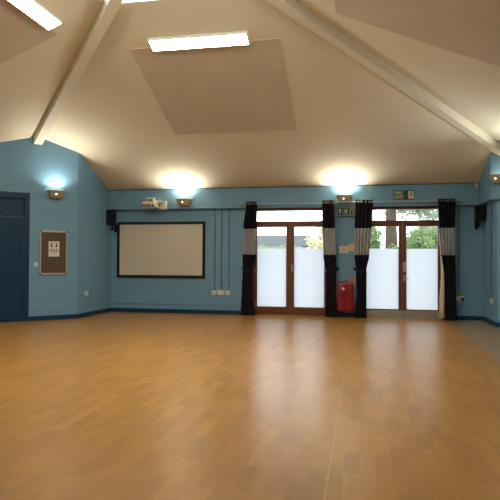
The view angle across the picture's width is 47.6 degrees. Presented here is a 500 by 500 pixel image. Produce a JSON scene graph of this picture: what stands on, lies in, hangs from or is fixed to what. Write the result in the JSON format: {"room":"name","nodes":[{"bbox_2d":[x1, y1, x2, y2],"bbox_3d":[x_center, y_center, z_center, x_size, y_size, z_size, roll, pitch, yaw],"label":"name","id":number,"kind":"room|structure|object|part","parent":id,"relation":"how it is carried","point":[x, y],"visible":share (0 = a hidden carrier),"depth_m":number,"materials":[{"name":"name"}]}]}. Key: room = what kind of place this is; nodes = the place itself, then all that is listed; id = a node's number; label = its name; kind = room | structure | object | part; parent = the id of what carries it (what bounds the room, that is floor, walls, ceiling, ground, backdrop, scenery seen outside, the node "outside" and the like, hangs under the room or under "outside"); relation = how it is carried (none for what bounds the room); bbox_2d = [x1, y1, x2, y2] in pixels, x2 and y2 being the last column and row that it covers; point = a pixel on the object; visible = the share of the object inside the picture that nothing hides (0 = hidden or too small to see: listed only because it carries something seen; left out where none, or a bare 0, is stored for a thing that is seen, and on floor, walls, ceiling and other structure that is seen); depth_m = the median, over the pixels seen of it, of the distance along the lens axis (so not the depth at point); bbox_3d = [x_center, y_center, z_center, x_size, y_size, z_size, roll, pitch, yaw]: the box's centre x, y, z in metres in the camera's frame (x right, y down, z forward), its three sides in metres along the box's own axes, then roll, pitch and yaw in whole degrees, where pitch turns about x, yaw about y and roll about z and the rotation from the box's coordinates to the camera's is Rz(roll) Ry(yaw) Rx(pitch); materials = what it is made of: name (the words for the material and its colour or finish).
{"room":"community hall","nodes":[
{"label":"community hall","id":0,"kind":"room"},
{"bbox_2d":[0,137,77,315],"bbox_3d":[-5.326,-0.461,10.927,3.917,3.737,0.300,1,-1,-34],"label":"wall","id":1,"kind":"structure","parent":0,"point":[26,166],"depth_m":11.54,"materials":[{"name":"blue paint"}]},
{"bbox_2d":[0,191,29,321],"bbox_3d":[-4.913,0.131,11.062,1.135,2.561,0.164,1,-1,-34],"label":"door","id":2,"kind":"structure","parent":1,"relation":"in","point":[14,206],"depth_m":11.21,"materials":[{"name":"blue paint"}]},
{"bbox_3d":[-4.914,-0.871,11.087,0.935,0.316,0.040,1,-1,-34],"label":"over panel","id":3,"kind":"part","parent":2,"relation":"part of","materials":[{"name":"blue paint"}]},
{"bbox_2d":[39,230,67,274],"bbox_3d":[-4.018,0.054,11.596,0.556,0.906,0.031,1,-1,-34],"label":"noticeboard","id":4,"kind":"object","parent":1,"relation":"attached to","point":[48,265],"visible":1,"depth_m":11.59,"materials":[{"name":"brown fabric"}]},
{"bbox_2d":[48,241,58,256],"bbox_3d":[-4.007,-0.021,11.592,0.216,0.310,0.013,1,-1,-34],"label":"notice","id":5,"kind":"object","parent":4,"relation":"attached to","point":[53,245],"visible":1,"depth_m":11.59,"materials":[{"name":"white paper"}]},
{"bbox_2d":[47,190,64,198],"bbox_3d":[-3.942,-1.136,11.560,0.356,0.150,0.197,1,-1,-34],"label":"wall lamp","id":6,"kind":"object","parent":1,"relation":"attached to","point":[58,194],"depth_m":11.51,"materials":[{"name":"beige metal"}]},
{"bbox_2d":[77,153,110,313],"bbox_3d":[-3.605,-0.307,12.707,0.300,3.500,1.610,0,-1,11],"label":"wall","id":7,"kind":"structure","parent":0,"point":[94,236],"depth_m":12.50,"materials":[{"name":"blue paint"}]},
{"bbox_2d":[109,183,472,190],"bbox_3d":[0.715,-1.399,12.560,8.227,0.017,0.006,0,-1,11],"label":"trim","id":8,"kind":"structure","parent":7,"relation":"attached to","point":[431,183],"depth_m":12.48,"materials":[{"name":"paint"}]},
{"bbox_2d":[0,311,499,499],"bbox_3d":[-1.194,1.409,6.291,15.000,0.101,13.800,0,-1,11],"label":"floor","id":9,"kind":"structure","parent":0,"point":[111,405],"depth_m":4.77,"materials":[{"name":"brown wood"}]},
{"bbox_2d":[446,320,499,360],"bbox_3d":[3.910,1.370,5.377,2.190,0.002,13.000,0,-1,11],"label":"floor strip","id":10,"kind":"object","parent":9,"relation":"on","point":[486,335],"depth_m":9.75,"materials":[{"name":"grey plastic"}]},
{"bbox_2d":[0,0,499,189],"bbox_3d":[-1.090,-2.349,6.676,13.920,2.359,13.920,0,-1,11],"label":"ceiling","id":11,"kind":"structure","parent":0,"point":[355,127],"depth_m":9.97,"materials":[{"name":"paint"}]},
{"bbox_2d":[0,0,56,63],"bbox_3d":[-4.111,-2.755,7.346,2.155,0.897,2.390,0,-1,11],"label":"ceiling panel","id":12,"kind":"object","parent":11,"relation":"attached to","point":[19,32],"visible":1,"depth_m":7.96,"materials":[{"name":"beige paint"}]},
{"bbox_2d":[7,0,61,30],"bbox_3d":[-2.911,-3.192,7.267,0.230,0.146,1.550,0,-1,11],"label":"ceiling light","id":13,"kind":"object","parent":11,"relation":"attached to","point":[33,9],"visible":1,"depth_m":7.58,"materials":[{"name":"white plastic"}]},
{"bbox_2d":[34,0,122,144],"bbox_3d":[-2.732,-3.062,9.151,0.170,1.818,5.671,1,-1,-34],"label":"beam","id":14,"kind":"structure","parent":11,"relation":"attached to","point":[109,8],"depth_m":9.15,"materials":[{"name":"paint"}]},
{"bbox_2d":[148,31,249,51],"bbox_3d":[-0.776,-3.158,8.578,1.550,0.146,0.230,0,-1,11],"label":"ceiling light","id":15,"kind":"object","parent":11,"relation":"attached to","point":[235,38],"visible":1,"depth_m":8.54,"materials":[{"name":"white plastic"}]},
{"bbox_2d":[130,38,296,134],"bbox_3d":[-0.503,-2.702,9.721,2.390,0.897,2.155,0,-1,11],"label":"ceiling panel","id":16,"kind":"object","parent":11,"relation":"attached to","point":[240,88],"visible":0.97,"depth_m":9.57,"materials":[{"name":"beige paint"}]},
{"bbox_2d":[266,0,499,154],"bbox_3d":[1.917,-2.857,8.691,6.972,2.194,0.170,1,-1,-34],"label":"beam","id":17,"kind":"structure","parent":11,"relation":"attached to","point":[293,9],"depth_m":8.71,"materials":[{"name":"paint"}]},
{"bbox_2d":[334,0,499,66],"bbox_3d":[1.969,-2.742,6.186,2.155,0.897,2.390,0,-1,11],"label":"ceiling panel","id":18,"kind":"object","parent":11,"relation":"attached to","point":[470,28],"visible":1,"depth_m":6.75,"materials":[{"name":"beige paint"}]},
{"bbox_2d":[110,205,483,315],"bbox_3d":[0.805,0.046,12.798,8.977,2.841,0.300,0,-1,11],"label":"wall","id":19,"kind":"structure","parent":0,"point":[165,291],"depth_m":12.93,"materials":[{"name":"blue paint"}]},
{"bbox_2d":[106,209,116,231],"bbox_3d":[-3.216,-0.682,13.301,0.187,0.520,0.307,0,-1,15],"label":"wall speaker","id":20,"kind":"object","parent":19,"relation":"attached to","point":[110,213],"visible":1,"depth_m":13.16,"materials":[{"name":"black plastic"}]},
{"bbox_2d":[106,210,112,223],"bbox_3d":[-3.255,-0.764,13.158,0.166,0.336,0.009,0,-1,15],"label":"grille","id":21,"kind":"object","parent":20,"relation":"attached to","point":[109,213],"depth_m":13.16,"materials":[{"name":"black plastic"}]},
{"bbox_2d":[117,221,204,277],"bbox_3d":[-2.082,-0.005,13.197,2.151,1.304,0.045,0,-1,11],"label":"projection screen","id":22,"kind":"object","parent":19,"relation":"attached to","point":[144,249],"visible":1,"depth_m":13.18,"materials":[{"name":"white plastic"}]},
{"bbox_2d":[214,209,215,289],"bbox_3d":[-0.803,-0.013,12.954,0.032,1.867,0.024,0,-1,11],"label":"cable conduit","id":23,"kind":"object","parent":19,"relation":"attached to","point":[214,209],"visible":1,"depth_m":12.95,"materials":[{"name":"teal paint"}]},
{"bbox_2d":[217,290,223,294],"bbox_3d":[-0.666,0.969,12.902,0.155,0.100,0.040,0,-1,11],"label":"wall socket","id":24,"kind":"object","parent":19,"relation":"attached to","point":[219,292],"visible":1,"depth_m":12.89,"materials":[{"name":"white plastic"}]},
{"bbox_2d":[221,209,221,289],"bbox_3d":[-0.649,-0.013,12.923,0.032,1.867,0.024,0,-1,11],"label":"cable conduit","id":25,"kind":"object","parent":19,"relation":"attached to","point":[221,209],"visible":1,"depth_m":12.91,"materials":[{"name":"teal paint"}]},
{"bbox_2d":[228,208,229,289],"bbox_3d":[-0.480,-0.012,12.889,0.032,1.867,0.024,0,-1,11],"label":"cable conduit","id":26,"kind":"object","parent":19,"relation":"attached to","point":[229,208],"visible":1,"depth_m":12.89,"materials":[{"name":"teal paint"}]},
{"bbox_2d":[252,208,325,316],"bbox_3d":[0.896,0.264,12.659,1.730,2.401,0.149,0,-1,11],"label":"door","id":27,"kind":"structure","parent":19,"relation":"in","point":[289,281],"depth_m":12.65,"materials":[{"name":"clear glass"}]},
{"bbox_2d":[111,308,482,320],"bbox_3d":[0.782,1.419,12.618,8.347,0.090,0.018,0,-1,11],"label":"baseboard","id":28,"kind":"structure","parent":19,"relation":"attached to","point":[479,318],"depth_m":13.00,"materials":[{"name":"blue paint"}]},
{"bbox_2d":[110,302,483,309],"bbox_3d":[0.785,1.247,12.617,8.342,0.045,0.018,0,-1,11],"label":"pipe","id":29,"kind":"object","parent":19,"relation":"attached to","point":[110,302],"visible":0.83,"depth_m":13.02,"materials":[{"name":"teal paint"}]},
{"bbox_2d":[109,151,499,209],"bbox_3d":[1.672,-1.435,12.183,10.076,0.979,2.213,0,-1,26],"label":"bulkhead","id":30,"kind":"object","parent":19,"relation":"attached to","point":[487,192],"visible":0.67,"depth_m":12.44,"materials":[{"name":"blue paint"}]},
{"bbox_2d":[141,197,166,209],"bbox_3d":[-2.185,-1.056,12.925,0.483,0.271,0.412,0,-1,11],"label":"projector","id":31,"kind":"object","parent":30,"relation":"attached to","point":[151,202],"visible":1,"depth_m":12.84,"materials":[{"name":"white plastic"}]},
{"bbox_3d":[-1.996,-1.036,13.072,0.170,0.185,0.050,0,-1,11],"label":"wall plate","id":32,"kind":"part","parent":31,"relation":"part of","materials":[{"name":"white plastic"}]},
{"bbox_2d":[176,198,192,205],"bbox_3d":[-1.505,-1.089,12.899,0.356,0.150,0.197,0,-1,11],"label":"wall lamp","id":33,"kind":"object","parent":30,"relation":"attached to","point":[181,201],"depth_m":12.85,"materials":[{"name":"beige metal"}]},
{"bbox_2d":[240,202,338,205],"bbox_3d":[0.860,-1.021,12.463,2.198,0.052,0.129,0,-1,11],"label":"pole","id":34,"kind":"object","parent":30,"relation":"attached to","point":[244,204],"visible":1,"depth_m":12.40,"materials":[{"name":"silver metal"}]},
{"bbox_2d":[241,201,256,314],"bbox_3d":[-0.012,0.182,12.654,0.360,2.515,0.277,0,-1,11],"label":"curtain","id":35,"kind":"object","parent":34,"relation":"hanging from","point":[250,219],"visible":1,"depth_m":12.57,"materials":[{"name":"black fabric"}]},
{"bbox_2d":[322,200,338,316],"bbox_3d":[1.773,0.186,12.246,0.426,2.517,0.202,1,-1,-17],"label":"curtain","id":36,"kind":"object","parent":34,"relation":"hanging from","point":[328,219],"visible":1,"depth_m":12.22,"materials":[{"name":"black fabric"}]},
{"bbox_2d":[337,195,352,201],"bbox_3d":[2.035,-1.102,12.194,0.356,0.150,0.197,0,-1,11],"label":"wall lamp","id":37,"kind":"object","parent":30,"relation":"attached to","point":[341,198],"depth_m":12.14,"materials":[{"name":"beige metal"}]},
{"bbox_2d":[339,199,460,203],"bbox_3d":[3.145,-1.028,12.008,2.488,0.052,0.129,0,-1,11],"label":"pole","id":38,"kind":"object","parent":30,"relation":"attached to","point":[459,200],"visible":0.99,"depth_m":11.94,"materials":[{"name":"silver metal"}]},
{"bbox_2d":[353,200,372,317],"bbox_3d":[2.376,0.186,12.118,0.472,2.515,0.231,0,-1,34],"label":"curtain","id":39,"kind":"object","parent":38,"relation":"hanging from","point":[363,210],"visible":1,"depth_m":12.09,"materials":[{"name":"black fabric"}]},
{"bbox_3d":[3.137,-1.029,11.968,2.390,0.026,0.026,0,-1,11],"label":"rod","id":40,"kind":"part","parent":38,"relation":"part of","materials":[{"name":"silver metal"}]},
{"bbox_2d":[438,198,456,319],"bbox_3d":[4.095,0.190,11.759,0.369,2.515,0.110,0,-1,11],"label":"curtain","id":41,"kind":"object","parent":38,"relation":"hanging from","point":[446,209],"visible":1,"depth_m":11.74,"materials":[{"name":"black fabric"}]},
{"bbox_2d":[394,190,413,199],"bbox_3d":[3.272,-1.170,12.045,0.430,0.200,0.010,0,-1,11],"label":"exit sign","id":42,"kind":"object","parent":30,"relation":"attached to","point":[398,194],"visible":1,"depth_m":12.04,"materials":[{"name":"green plastic"}]},
{"bbox_2d":[488,173,499,183],"bbox_3d":[4.580,-1.320,10.472,0.197,0.150,0.356,1,-1,-34],"label":"wall lamp","id":43,"kind":"object","parent":30,"relation":"attached to","point":[495,178],"depth_m":10.47,"materials":[{"name":"beige metal"}]},
{"bbox_2d":[339,246,348,252],"bbox_3d":[2.055,-0.012,12.396,0.196,0.150,0.006,0,-1,11],"label":"paper notice","id":44,"kind":"object","parent":19,"relation":"attached to","point":[342,249],"visible":1,"depth_m":12.39,"materials":[{"name":"beige paper"}]},
{"bbox_2d":[336,280,354,311],"bbox_3d":[2.070,0.997,12.286,0.406,0.686,0.180,0,-1,11],"label":"cover","id":45,"kind":"object","parent":19,"relation":"attached to","point":[345,300],"visible":0.94,"depth_m":12.24,"materials":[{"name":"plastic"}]},
{"bbox_2d":[337,207,354,215],"bbox_3d":[2.093,-0.839,12.362,0.380,0.190,0.080,0,-1,11],"label":"exit sign","id":46,"kind":"object","parent":19,"relation":"attached to","point":[341,211],"visible":1,"depth_m":12.33,"materials":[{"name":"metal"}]},
{"bbox_3d":[2.087,-0.840,12.327,0.360,0.160,0.005,0,-1,11],"label":"panel","id":47,"kind":"part","parent":46,"relation":"part of","materials":[{"name":"green plastic"}]},
{"bbox_2d":[348,243,353,251],"bbox_3d":[2.213,-0.051,12.366,0.171,0.210,0.003,0,-1,11],"label":"cutout","id":48,"kind":"object","parent":19,"relation":"attached to","point":[351,247],"visible":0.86,"depth_m":12.37},
{"bbox_2d":[350,276,355,283],"bbox_3d":[2.235,0.654,12.345,0.125,0.175,0.013,0,-1,11],"label":"card","id":49,"kind":"object","parent":19,"relation":"attached to","point":[352,279],"visible":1,"depth_m":12.34,"materials":[{"name":"brown paper"}]},
{"bbox_2d":[366,206,442,319],"bbox_3d":[3.272,0.269,12.187,1.735,2.401,0.149,0,-1,11],"label":"door","id":50,"kind":"structure","parent":19,"relation":"in","point":[402,283],"depth_m":12.17,"materials":[{"name":"clear glass"}]},
{"bbox_3d":[2.876,1.375,12.229,0.793,0.158,0.007,0,-1,11],"label":"kick plate","id":51,"kind":"part","parent":50,"relation":"part of","materials":[{"name":"metal"}]},
{"bbox_3d":[3.313,0.364,12.159,0.060,0.210,0.006,0,-1,11],"label":"push plate","id":52,"kind":"part","parent":50,"relation":"part of","materials":[{"name":"metal"}]},
{"bbox_3d":[3.658,1.377,12.074,0.782,0.158,0.007,0,-1,11],"label":"kick plate","id":53,"kind":"part","parent":50,"relation":"part of","materials":[{"name":"metal"}]},
{"bbox_2d":[458,206,459,295],"bbox_3d":[4.390,0.015,11.920,0.032,1.902,0.024,0,-1,11],"label":"cable conduit","id":54,"kind":"object","parent":19,"relation":"attached to","point":[458,206],"visible":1,"depth_m":11.91,"materials":[{"name":"teal paint"}]},
{"bbox_2d":[456,296,463,311],"bbox_3d":[4.403,1.137,11.868,0.155,0.342,0.085,0,-1,11],"label":"wall socket","id":55,"kind":"object","parent":19,"relation":"attached to","point":[458,298],"visible":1,"depth_m":11.87,"materials":[{"name":"white plastic"}]},
{"bbox_2d":[484,200,496,321],"bbox_3d":[4.921,-0.190,11.248,0.300,3.308,1.140,0,-1,11],"label":"wall","id":56,"kind":"structure","parent":0,"point":[490,310],"depth_m":11.23,"materials":[{"name":"blue paint"}]},
{"bbox_2d":[474,205,485,228],"bbox_3d":[4.725,-0.675,11.720,0.197,0.470,0.307,0,-1,5],"label":"wall speaker","id":57,"kind":"object","parent":56,"relation":"attached to","point":[479,210],"visible":1,"depth_m":11.57,"materials":[{"name":"black plastic"}]},
{"bbox_2d":[476,206,484,219],"bbox_3d":[4.711,-0.758,11.573,0.176,0.286,0.009,0,-1,5],"label":"grille","id":58,"kind":"object","parent":57,"relation":"attached to","point":[480,210],"depth_m":11.57,"materials":[{"name":"black plastic"}]},
{"bbox_2d":[491,202,491,297],"bbox_3d":[4.724,-0.002,11.091,0.024,1.890,0.032,0,-1,11],"label":"cable conduit","id":59,"kind":"object","parent":56,"relation":"attached to","point":[491,202],"visible":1,"depth_m":11.08,"materials":[{"name":"teal paint"}]},
{"bbox_2d":[497,199,499,322],"bbox_3d":[5.339,-0.234,9.977,0.300,3.361,1.984,1,-1,-34],"label":"wall","id":60,"kind":"structure","parent":0,"point":[498,200],"depth_m":10.68,"materials":[{"name":"blue paint"}]},
{"bbox_3d":[-7.862,-0.106,5.511,0.300,2.841,8.620,0,-1,11],"label":"wall","id":61,"kind":"structure","parent":0,"visible":0},
{"bbox_2d":[29,308,110,320],"bbox_3d":[-6.678,1.308,7.686,2.054,0.090,13.291,0,-1,25],"label":"baseboard","id":62,"kind":"structure","parent":61,"relation":"attached to","point":[69,316],"depth_m":11.76,"materials":[{"name":"blue paint"}]},
{"bbox_3d":[4.890,-0.067,3.909,0.300,2.841,10.457,0,-1,11],"label":"wall","id":63,"kind":"structure","parent":0,"visible":0},
{"bbox_2d":[483,316,499,326],"bbox_3d":[4.833,1.329,5.260,1.246,0.090,13.077,0,-1,5],"label":"baseboard","id":64,"kind":"structure","parent":63,"relation":"attached to","point":[496,324],"depth_m":11.05,"materials":[{"name":"blue paint"}]},
{"label":"outside","id":65,"kind":"structure","parent":0,"visible":0},
{"bbox_3d":[12.353,2.060,41.059,100.000,0.070,59.700,0,-1,11],"label":"ground","id":66,"kind":"structure","parent":65,"visible":0},
{"bbox_2d":[258,244,304,248],"bbox_3d":[1.928,0.771,32.976,4.843,2.402,1.730,0,-1,11],"label":"bush","id":67,"kind":"object","parent":66,"relation":"on","point":[280,246],"visible":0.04,"depth_m":33.07,"materials":[{"name":"green plant"}]},
{"bbox_2d":[258,235,309,248],"bbox_3d":[-3.657,0.431,47.178,17.200,3.250,7.000,0,-1,11],"label":"bungalow","id":68,"kind":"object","parent":66,"relation":"on","point":[272,241],"visible":0.04,"depth_m":44.11,"materials":[{"name":"grey tile"}]},
{"bbox_2d":[304,212,322,248],"bbox_3d":[3.097,0.054,21.456,2.067,3.505,2.206,0,-1,11],"label":"bush","id":69,"kind":"object","parent":66,"relation":"on","point":[312,244],"visible":0.13,"depth_m":21.12,"materials":[{"name":"green plant"}]},
{"bbox_2d":[370,214,388,248],"bbox_3d":[4.726,0.120,22.095,1.418,3.408,1.533,0,-1,28],"label":"bush","id":70,"kind":"object","parent":66,"relation":"on","point":[375,243],"visible":0.29,"depth_m":21.86,"materials":[{"name":"green plant"}]},
{"bbox_2d":[374,209,437,248],"bbox_3d":[6.646,-2.222,23.558,9.258,8.155,4.132,0,-1,11],"label":"broad tree","id":71,"kind":"object","parent":66,"relation":"on","point":[390,232],"visible":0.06,"depth_m":23.27,"materials":[{"name":"green plant"}]},
{"bbox_2d":[389,226,436,248],"bbox_3d":[6.560,0.407,21.124,2.680,2.824,2.078,0,-1,30],"label":"leafy bush","id":72,"kind":"object","parent":66,"relation":"on","point":[422,238],"visible":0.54,"depth_m":20.87,"materials":[{"name":"green plant"}]},
{"bbox_2d":[414,210,437,229],"bbox_3d":[9.707,-0.372,26.991,3.931,4.588,2.275,0,-1,11],"label":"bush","id":73,"kind":"object","parent":66,"relation":"on","point":[421,227],"visible":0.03,"depth_m":27.49,"materials":[{"name":"green plant"}]}
]}

